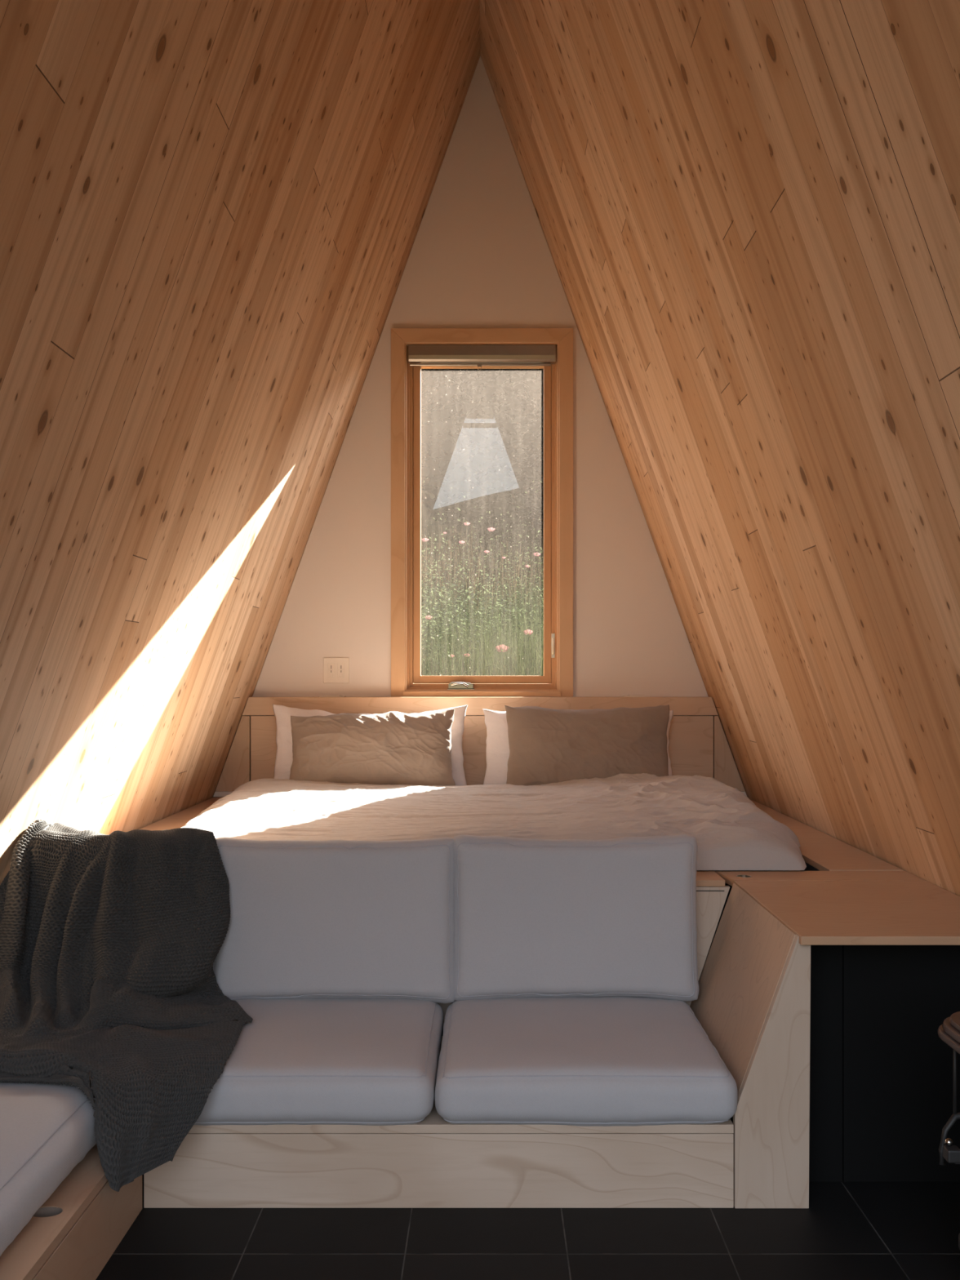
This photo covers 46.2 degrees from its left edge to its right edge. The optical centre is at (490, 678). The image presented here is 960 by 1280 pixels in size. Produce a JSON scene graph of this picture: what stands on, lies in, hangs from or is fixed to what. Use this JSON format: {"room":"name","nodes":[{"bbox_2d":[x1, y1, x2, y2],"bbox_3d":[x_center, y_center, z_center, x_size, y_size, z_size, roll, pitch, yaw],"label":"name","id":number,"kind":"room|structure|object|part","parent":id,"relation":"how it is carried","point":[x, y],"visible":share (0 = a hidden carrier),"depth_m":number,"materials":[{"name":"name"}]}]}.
{"room":"a-frame cabin interior","nodes":[
{"label":"a-frame cabin interior","id":0,"kind":"room"},
{"bbox_2d":[0,0,479,884],"bbox_3d":[-0.823,-0.952,2.507,1.554,4.370,5.415,0,0,0],"label":"wall","id":1,"kind":"structure","parent":0,"point":[212,211],"depth_m":2.83,"materials":[{"name":"brown wood"}]},
{"bbox_2d":[216,55,715,797],"bbox_3d":[-0.046,-0.845,5.080,2.743,3.856,0.130,0,0,0],"label":"wall","id":2,"kind":"structure","parent":0,"point":[480,256],"depth_m":5.01,"materials":[{"name":"white paint"}]},
{"bbox_2d":[323,657,349,683],"bbox_3d":[-0.687,-0.035,5.008,0.116,0.114,0.014,0,0,0],"label":"electrical outlet","id":3,"kind":"object","parent":2,"relation":"attached to","point":[335,669],"visible":1,"depth_m":5.01,"materials":[{"name":"beige plastic"}]},
{"bbox_2d":[213,697,746,796],"bbox_3d":[-0.046,0.301,4.971,2.338,0.436,0.085,0,0,0],"label":"headboard","id":4,"kind":"object","parent":2,"relation":"attached to","point":[699,745],"visible":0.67,"depth_m":4.93,"materials":[{"name":"brown wood"}]},
{"bbox_3d":[-1.131,0.331,4.941,0.151,0.331,0.019,0,0,0],"label":"panel","id":5,"kind":"part","parent":4,"relation":"part of","materials":[{"name":"brown wood"}]},
{"bbox_2d":[319,694,345,697],"bbox_3d":[-0.700,0.079,4.984,0.110,0.008,0.057,0,0,0],"label":"cover plate","id":6,"kind":"object","parent":4,"relation":"on","point":[326,695],"visible":1,"depth_m":4.96,"materials":[{"name":"beige plastic"}]},
{"bbox_3d":[-0.700,0.081,4.984,0.110,0.004,0.057,0,0,0],"label":"plate","id":7,"kind":"part","parent":6,"relation":"part of","materials":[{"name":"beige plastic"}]},
{"bbox_3d":[-0.700,0.077,4.988,0.066,0.004,0.046,0,0,0],"label":"lid","id":8,"kind":"part","parent":6,"relation":"part of","materials":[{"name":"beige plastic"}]},
{"bbox_3d":[-0.046,0.123,4.972,2.085,0.080,0.084,0,0,0],"label":"rail","id":9,"kind":"part","parent":4,"relation":"part of","materials":[{"name":"brown wood"}]},
{"bbox_3d":[-0.038,0.342,4.941,2.026,0.353,0.018,0,0,0],"label":"panel","id":10,"kind":"part","parent":4,"relation":"part of","materials":[{"name":"brown wood"}]},
{"bbox_2d":[622,694,649,697],"bbox_3d":[0.644,0.079,4.984,0.112,0.008,0.057,0,0,0],"label":"cover plate","id":11,"kind":"object","parent":4,"relation":"on","point":[628,695],"visible":1,"depth_m":4.96,"materials":[{"name":"beige plastic"}]},
{"bbox_3d":[0.644,0.077,4.988,0.068,0.004,0.046,0,0,0],"label":"lid","id":12,"kind":"part","parent":11,"relation":"part of","materials":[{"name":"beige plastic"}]},
{"bbox_3d":[0.644,0.081,4.984,0.112,0.004,0.057,0,0,0],"label":"plate","id":13,"kind":"part","parent":11,"relation":"part of","materials":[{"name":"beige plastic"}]},
{"bbox_3d":[1.047,0.331,4.941,0.136,0.331,0.019,0,0,0],"label":"panel","id":14,"kind":"part","parent":4,"relation":"part of","materials":[{"name":"brown wood"}]},
{"bbox_2d":[391,328,573,697],"bbox_3d":[-0.038,-0.735,5.067,0.809,1.636,0.165,0,0,0],"label":"window","id":15,"kind":"structure","parent":2,"relation":"in","point":[406,679],"depth_m":5.00,"materials":[{"name":"brown wood"}]},
{"bbox_3d":[-0.412,-0.735,5.006,0.062,1.635,0.018,0,0,0],"label":"casing","id":16,"kind":"part","parent":15,"relation":"part of","materials":[{"name":"brown wood"}]},
{"bbox_3d":[-0.134,0.035,5.043,0.123,0.039,0.038,0,0,0],"label":"crank handle","id":17,"kind":"part","parent":15,"relation":"part of","materials":[{"name":"silver metal"}]},
{"bbox_2d":[408,344,555,369],"bbox_3d":[-0.038,-1.429,5.032,0.655,0.108,0.047,0,0,0],"label":"roller blind","id":18,"kind":"object","parent":15,"relation":"attached to","point":[419,355],"visible":1,"depth_m":5.01,"materials":[{"name":"brown fabric"}]},
{"bbox_3d":[-0.046,-1.401,5.030,0.628,0.013,0.012,0,0,0],"label":"rail","id":19,"kind":"part","parent":18,"relation":"part of","materials":[{"name":"brown metal"}]},
{"bbox_3d":[-0.038,0.070,5.015,0.699,0.023,0.060,0,0,0],"label":"sill","id":20,"kind":"part","parent":15,"relation":"part of","materials":[{"name":"brown wood"}]},
{"bbox_3d":[-0.038,-0.716,5.096,0.623,1.477,0.043,0,0,0],"label":"sash","id":21,"kind":"part","parent":15,"relation":"part of","materials":[{"name":"brown wood"}]},
{"bbox_3d":[-0.038,-1.522,5.006,0.808,0.062,0.018,0,0,0],"label":"casing","id":22,"kind":"part","parent":15,"relation":"part of","materials":[{"name":"brown wood"}]},
{"bbox_3d":[-0.038,-0.718,5.106,0.653,1.517,0.088,0,0,0],"label":"frame","id":23,"kind":"part","parent":15,"relation":"part of","materials":[{"name":"brown wood"}]},
{"bbox_3d":[0.335,-0.735,5.006,0.062,1.635,0.018,0,0,0],"label":"casing","id":24,"kind":"part","parent":15,"relation":"part of","materials":[{"name":"brown wood"}]},
{"bbox_2d":[95,1115,959,1279],"bbox_3d":[-0.050,1.143,2.482,3.100,0.120,5.365,0,0,0],"label":"floor","id":25,"kind":"structure","parent":0,"point":[847,1230],"depth_m":2.16,"materials":[{"name":"black tile"}]},
{"bbox_2d":[0,1143,142,1279],"bbox_3d":[-1.005,0.998,1.090,0.590,0.171,2.420,0,0,0],"label":"bench","id":26,"kind":"object","parent":25,"relation":"on","point":[74,1233],"visible":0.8,"depth_m":1.97,"materials":[{"name":"brown wood"}]},
{"bbox_2d":[0,1081,96,1256],"bbox_3d":[-1.024,0.857,1.740,0.567,0.138,1.080,0,0,0],"label":"seat cushion","id":27,"kind":"object","parent":26,"relation":"on","point":[46,1130],"visible":0.79,"depth_m":1.98,"materials":[{"name":"grey fabric"}]},
{"bbox_3d":[-0.719,1.009,1.089,0.018,0.148,2.418,0,0,0],"label":"panel","id":28,"kind":"part","parent":26,"relation":"part of","materials":[{"name":"brown wood"}]},
{"bbox_2d":[143,871,733,1208],"bbox_3d":[-0.341,0.803,2.679,1.919,0.560,0.758,0,0,0],"label":"bench","id":29,"kind":"object","parent":25,"relation":"on","point":[433,1162],"visible":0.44,"depth_m":2.30,"materials":[{"name":"brown wood"}]},
{"bbox_2d":[0,819,253,1191],"bbox_3d":[-0.916,0.651,2.588,0.750,0.585,1.067,0,0,0],"label":"knitted blanket","id":30,"kind":"object","parent":29,"relation":"on","point":[110,944],"visible":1,"depth_m":2.65,"materials":[{"name":"grey fabric"}]},
{"bbox_2d":[194,998,443,1125],"bbox_3d":[-0.430,0.857,2.565,0.629,0.134,0.591,0,0,0],"label":"seat cushion","id":31,"kind":"object","parent":29,"relation":"on","point":[304,1061],"visible":0.79,"depth_m":2.32,"materials":[{"name":"grey fabric"}]},
{"bbox_2d":[213,837,455,1003],"bbox_3d":[-0.395,0.609,2.837,0.622,0.412,0.134,0,0,0],"label":"cushion","id":32,"kind":"object","parent":31,"relation":"on","point":[326,918],"visible":0.86,"depth_m":2.78,"materials":[{"name":"grey fabric"}]},
{"bbox_3d":[-0.106,1.007,2.309,1.206,0.152,0.017,0,0,0],"label":"panel","id":33,"kind":"part","parent":29,"relation":"part of","materials":[{"name":"brown wood"}]},
{"bbox_3d":[-0.261,0.719,2.907,1.759,0.358,0.046,0,0,0],"label":"panel","id":34,"kind":"part","parent":29,"relation":"part of","materials":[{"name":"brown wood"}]},
{"bbox_2d":[435,996,737,1126],"bbox_3d":[0.195,0.856,2.564,0.626,0.136,0.596,0,0,0],"label":"seat cushion","id":35,"kind":"object","parent":29,"relation":"on","point":[581,1061],"visible":0.99,"depth_m":2.32,"materials":[{"name":"grey fabric"}]},
{"bbox_2d":[453,834,698,1001],"bbox_3d":[0.211,0.602,2.836,0.621,0.411,0.138,0,0,1],"label":"cushion","id":36,"kind":"object","parent":35,"relation":"on","point":[614,917],"visible":0.98,"depth_m":2.78,"materials":[{"name":"grey fabric"}]},
{"bbox_2d":[139,797,902,1035],"bbox_3d":[-0.046,0.802,3.994,2.335,0.562,1.868,0,0,0],"label":"platform","id":37,"kind":"object","parent":25,"relation":"on","point":[820,851],"visible":0.12,"depth_m":3.47,"materials":[{"name":"brown wood"}]},
{"bbox_2d":[696,870,799,883],"bbox_3d":[-0.046,0.662,4.030,1.860,0.320,1.740,0,0,0],"label":"mattress","id":38,"kind":"object","parent":37,"relation":"on","point":[696,870],"visible":0.02,"depth_m":3.16,"materials":[{"name":"white fabric"}]},
{"bbox_2d":[272,704,467,786],"bbox_3d":[-0.515,0.295,4.786,0.839,0.369,0.164,0,0,-1],"label":"pillow","id":39,"kind":"object","parent":38,"relation":"on","point":[284,754],"visible":0.18,"depth_m":4.77,"materials":[{"name":"white fabric"}]},
{"bbox_2d":[289,708,455,786],"bbox_3d":[-0.488,0.308,4.639,0.698,0.360,0.222,0,0,0],"label":"pillow","id":40,"kind":"object","parent":38,"relation":"on","point":[392,747],"visible":0.84,"depth_m":4.57,"materials":[{"name":"beige fabric"}]},
{"bbox_2d":[181,773,806,870],"bbox_3d":[-0.035,0.449,3.843,2.066,0.142,1.594,0,0,0],"label":"duvet","id":41,"kind":"object","parent":38,"relation":"on","point":[731,833],"visible":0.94,"depth_m":3.64,"materials":[{"name":"beige fabric"}]},
{"bbox_2d":[482,709,673,784],"bbox_3d":[0.370,0.306,4.786,0.830,0.348,0.171,0,0,0],"label":"pillow","id":42,"kind":"object","parent":38,"relation":"on","point":[497,749],"visible":0.11,"depth_m":4.77,"materials":[{"name":"white fabric"}]},
{"bbox_2d":[504,704,669,785],"bbox_3d":[0.400,0.292,4.637,0.689,0.364,0.188,0,0,1],"label":"pillow","id":43,"kind":"object","parent":38,"relation":"on","point":[547,745],"visible":0.93,"depth_m":4.58,"materials":[{"name":"beige fabric"}]},
{"bbox_2d":[689,883,810,1208],"bbox_3d":[0.575,0.805,2.602,0.158,0.556,0.606,0,0,0],"label":"panel","id":44,"kind":"object","parent":25,"relation":"on","point":[753,1004],"visible":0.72,"depth_m":2.30,"materials":[{"name":"brown wood"}]},
{"bbox_3d":[0.568,0.714,2.612,0.143,0.372,0.586,0,0,0],"label":"panel","id":45,"kind":"part","parent":44,"relation":"part of","materials":[{"name":"brown wood"}]},
{"bbox_3d":[0.576,0.805,2.308,0.156,0.556,0.019,0,0,0],"label":"panel","id":46,"kind":"part","parent":44,"relation":"part of","materials":[{"name":"brown wood"}]},
{"bbox_2d":[715,871,959,945],"bbox_3d":[0.868,0.535,2.670,0.514,0.025,0.777,0,0,0],"label":"countertop","id":47,"kind":"structure","parent":44,"relation":"on","point":[822,908],"depth_m":2.59,"materials":[{"name":"brown wood"}]},
{"bbox_3d":[0.668,0.535,2.972,0.040,0.025,0.040,0,0,0],"label":"finger pull","id":48,"kind":"part","parent":47,"relation":"part of","materials":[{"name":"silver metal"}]},
{"bbox_3d":[0.868,0.532,2.985,0.514,0.018,0.146,0,0,0],"label":"storage lid","id":49,"kind":"part","parent":47,"relation":"part of","materials":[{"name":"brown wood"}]},
{"bbox_2d":[808,945,959,1182],"bbox_3d":[0.886,0.812,2.424,0.468,0.539,0.013,0,0,0],"label":"wall panel","id":50,"kind":"object","parent":25,"relation":"on","point":[882,1071],"visible":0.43,"depth_m":2.42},
{"bbox_3d":[0.704,0.812,2.424,0.104,0.539,0.013,0,0,0],"label":"panel","id":51,"kind":"part","parent":50,"relation":"part of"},
{"bbox_2d":[937,1011,959,1249],"bbox_3d":[0.948,0.831,1.718,0.375,0.510,0.515,0,0,0],"label":"stool","id":52,"kind":"object","parent":25,"relation":"on","point":[948,1032],"visible":1,"depth_m":1.90,"materials":[{"name":"black metal"}]},
{"bbox_3d":[0.948,0.605,1.718,0.375,0.012,0.515,0,0,0],"label":"plate","id":53,"kind":"part","parent":52,"relation":"part of","materials":[{"name":"brown wood"}]},
{"bbox_3d":[0.775,0.785,1.905,0.014,0.014,0.014,0,0,0],"label":"lever knob","id":54,"kind":"part","parent":52,"relation":"part of","materials":[{"name":"silver metal"}]},
{"bbox_3d":[0.819,0.795,1.953,0.094,0.087,0.020,0,0,-10],"label":"door lever","id":55,"kind":"part","parent":52,"relation":"part of","materials":[{"name":"black metal"}]},
{"bbox_3d":[0.948,0.593,1.718,0.361,0.013,0.501,0,0,0],"label":"plate","id":56,"kind":"part","parent":52,"relation":"part of","materials":[{"name":"brown wood"}]},
{"bbox_3d":[0.948,0.581,1.718,0.343,0.010,0.483,0,0,0],"label":"plate","id":57,"kind":"part","parent":52,"relation":"part of","materials":[{"name":"brown wood"}]},
{"bbox_3d":[0.806,0.686,1.955,0.005,0.143,0.005,0,0,-42],"label":"damper rod","id":58,"kind":"part","parent":52,"relation":"part of","materials":[{"name":"black metal"}]},
{"bbox_3d":[0.960,0.966,1.715,0.320,0.025,0.470,0,0,0],"label":"plate","id":59,"kind":"part","parent":52,"relation":"part of","materials":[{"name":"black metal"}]},
{"bbox_2d":[479,0,959,896],"bbox_3d":[0.731,-0.952,2.507,1.554,4.370,5.415,0,0,0],"label":"wall","id":60,"kind":"structure","parent":0,"point":[748,211],"depth_m":2.74,"materials":[{"name":"brown wood"}]},
{"label":"outside","id":61,"kind":"structure","parent":0,"visible":0},
{"bbox_2d":[421,382,543,601],"bbox_3d":[0.000,-8.878,25.625,44.000,21.361,40.750,0,0,0],"label":"hillside","id":62,"kind":"structure","parent":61,"point":[426,520],"depth_m":21.29,"materials":[{"name":"green plant"}]},
{"bbox_2d":[421,537,429,622],"bbox_3d":[-0.534,-0.490,9.194,0.062,1.318,0.051,0,0,0],"label":"poppy","id":63,"kind":"object","parent":62,"relation":"on","point":[424,540],"visible":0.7,"depth_m":9.20,"materials":[{"name":"pink plant"}]},
{"bbox_2d":[425,615,431,666],"bbox_3d":[-0.379,0.098,6.895,0.044,0.966,0.037,0,0,0],"label":"poppy","id":64,"kind":"object","parent":62,"relation":"on","point":[429,618],"visible":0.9,"depth_m":6.90,"materials":[{"name":"pink plant"}]},
{"bbox_2d":[443,532,446,620],"bbox_3d":[-0.379,-0.543,9.397,0.037,1.358,0.026,0,0,0],"label":"poppy","id":65,"kind":"object","parent":62,"relation":"on","point":[443,532],"visible":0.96,"depth_m":9.40,"materials":[{"name":"pink plant"}]},
{"bbox_3d":[-0.371,-0.534,9.400,0.023,1.342,0.003,0,0,0],"label":"stem","id":66,"kind":"part","parent":65,"relation":"part of","materials":[{"name":"green plant"}]},
{"bbox_2d":[458,540,464,593],"bbox_3d":[-0.239,-0.496,9.295,0.053,1.284,0.044,0,0,0],"label":"poppy","id":67,"kind":"object","parent":62,"relation":"on","point":[461,542],"visible":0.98,"depth_m":9.30,"materials":[{"name":"pink plant"}]},
{"bbox_2d":[463,522,470,562],"bbox_3d":[-0.206,-0.648,9.794,0.058,1.425,0.048,0,0,0],"label":"poppy","id":68,"kind":"object","parent":62,"relation":"on","point":[464,523],"visible":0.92,"depth_m":9.80,"materials":[{"name":"pink plant"}]},
{"bbox_2d":[421,486,529,634],"bbox_3d":[-0.783,-0.744,8.884,2.376,1.899,2.539,0,0,0],"label":"shrub","id":69,"kind":"object","parent":62,"relation":"on","point":[486,486],"visible":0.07,"depth_m":8.90,"materials":[{"name":"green plant"}]},
{"bbox_2d":[421,508,535,675],"bbox_3d":[-0.614,-0.218,6.773,1.800,1.682,1.974,0,0,-29],"label":"shrub","id":70,"kind":"object","parent":62,"relation":"on","point":[448,589],"visible":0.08,"depth_m":6.67,"materials":[{"name":"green plant"}]},
{"bbox_2d":[421,368,543,582],"bbox_3d":[0.232,-4.034,17.511,3.276,5.296,3.333,0,0,0],"label":"tree","id":71,"kind":"object","parent":62,"relation":"on","point":[455,459],"visible":0.43,"depth_m":16.66,"materials":[{"name":"plant"}]},
{"bbox_2d":[421,570,543,675],"bbox_3d":[0.018,-0.106,7.759,3.446,1.790,4.167,0,0,0],"label":"meadow grass","id":72,"kind":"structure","parent":62,"relation":"on","point":[442,670],"depth_m":6.96,"materials":[{"name":"green plant"}]},
{"bbox_2d":[421,518,543,626],"bbox_3d":[0.025,-0.844,11.043,4.536,2.310,5.533,0,0,0],"label":"dry grass","id":73,"kind":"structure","parent":62,"relation":"on","point":[449,576],"depth_m":11.31,"materials":[{"name":"plant"}]},
{"bbox_2d":[421,520,543,672],"bbox_3d":[-0.153,-0.336,7.489,2.268,1.621,2.156,0,0,17],"label":"shrub","id":74,"kind":"object","parent":62,"relation":"on","point":[482,571],"visible":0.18,"depth_m":7.40,"materials":[{"name":"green plant"}]},
{"bbox_2d":[421,475,543,633],"bbox_3d":[0.269,-0.829,9.344,3.216,1.924,2.640,0,0,-29],"label":"shrub","id":75,"kind":"object","parent":62,"relation":"on","point":[474,558],"visible":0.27,"depth_m":9.15,"materials":[{"name":"green plant"}]},
{"bbox_2d":[423,608,543,675],"bbox_3d":[0.335,0.103,7.109,1.922,1.199,2.510,0,0,0],"label":"feathery foliage","id":76,"kind":"object","parent":62,"relation":"on","point":[517,660],"visible":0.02,"depth_m":6.74,"materials":[{"name":"green plant"}]},
{"bbox_2d":[424,622,543,675],"bbox_3d":[0.102,0.160,6.496,1.270,0.969,1.144,0,0,-18],"label":"shrub","id":77,"kind":"object","parent":62,"relation":"on","point":[449,623],"visible":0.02,"depth_m":6.44,"materials":[{"name":"green plant"}]},
{"bbox_2d":[484,550,489,608],"bbox_3d":[-0.032,-0.405,8.895,0.044,1.215,0.037,0,0,0],"label":"poppy","id":78,"kind":"object","parent":62,"relation":"on","point":[486,551],"visible":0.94,"depth_m":8.90,"materials":[{"name":"pink plant"}]},
{"bbox_2d":[487,527,495,613],"bbox_3d":[0.005,-0.599,9.594,0.067,1.377,0.055,0,0,0],"label":"poppy","id":79,"kind":"object","parent":62,"relation":"on","point":[491,529],"visible":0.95,"depth_m":9.60,"materials":[{"name":"pink plant"}]},
{"bbox_2d":[495,644,508,666],"bbox_3d":[0.068,0.212,6.593,0.080,0.822,0.066,0,0,0],"label":"poppy","id":80,"kind":"object","parent":62,"relation":"on","point":[500,646],"visible":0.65,"depth_m":6.61,"materials":[{"name":"pink plant"}]},
{"bbox_2d":[502,556,505,611],"bbox_3d":[0.107,-0.368,8.796,0.038,1.167,0.028,0,0,0],"label":"poppy","id":81,"kind":"object","parent":62,"relation":"on","point":[504,557],"visible":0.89,"depth_m":8.80,"materials":[{"name":"pink plant"}]},
{"bbox_2d":[477,546,543,675],"bbox_3d":[0.575,-0.270,6.966,1.368,1.580,1.420,0,0,0],"label":"shrub","id":82,"kind":"object","parent":62,"relation":"on","point":[534,588],"visible":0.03,"depth_m":6.93,"materials":[{"name":"green plant"}]},
{"bbox_2d":[478,489,543,608],"bbox_3d":[1.090,-0.904,8.886,2.586,2.099,2.417,0,0,-21],"label":"shrub","id":83,"kind":"object","parent":62,"relation":"on","point":[538,490],"visible":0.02,"depth_m":8.97,"materials":[{"name":"green plant"}]},
{"bbox_2d":[524,564,529,616],"bbox_3d":[0.284,-0.306,8.596,0.042,1.122,0.033,0,0,0],"label":"poppy","id":84,"kind":"object","parent":62,"relation":"on","point":[526,566],"visible":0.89,"depth_m":8.60,"materials":[{"name":"pink plant"}]},
{"bbox_2d":[523,629,533,675],"bbox_3d":[0.224,0.152,6.694,0.058,0.886,0.048,0,0,0],"label":"poppy","id":85,"kind":"object","parent":62,"relation":"on","point":[528,631],"visible":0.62,"depth_m":6.70,"materials":[{"name":"pink plant"}]},
{"bbox_2d":[533,552,540,593],"bbox_3d":[0.362,-0.386,8.794,0.058,1.198,0.048,0,0,0],"label":"poppy","id":86,"kind":"object","parent":62,"relation":"on","point":[535,553],"visible":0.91,"depth_m":8.80,"materials":[{"name":"pink plant"}]}
]}

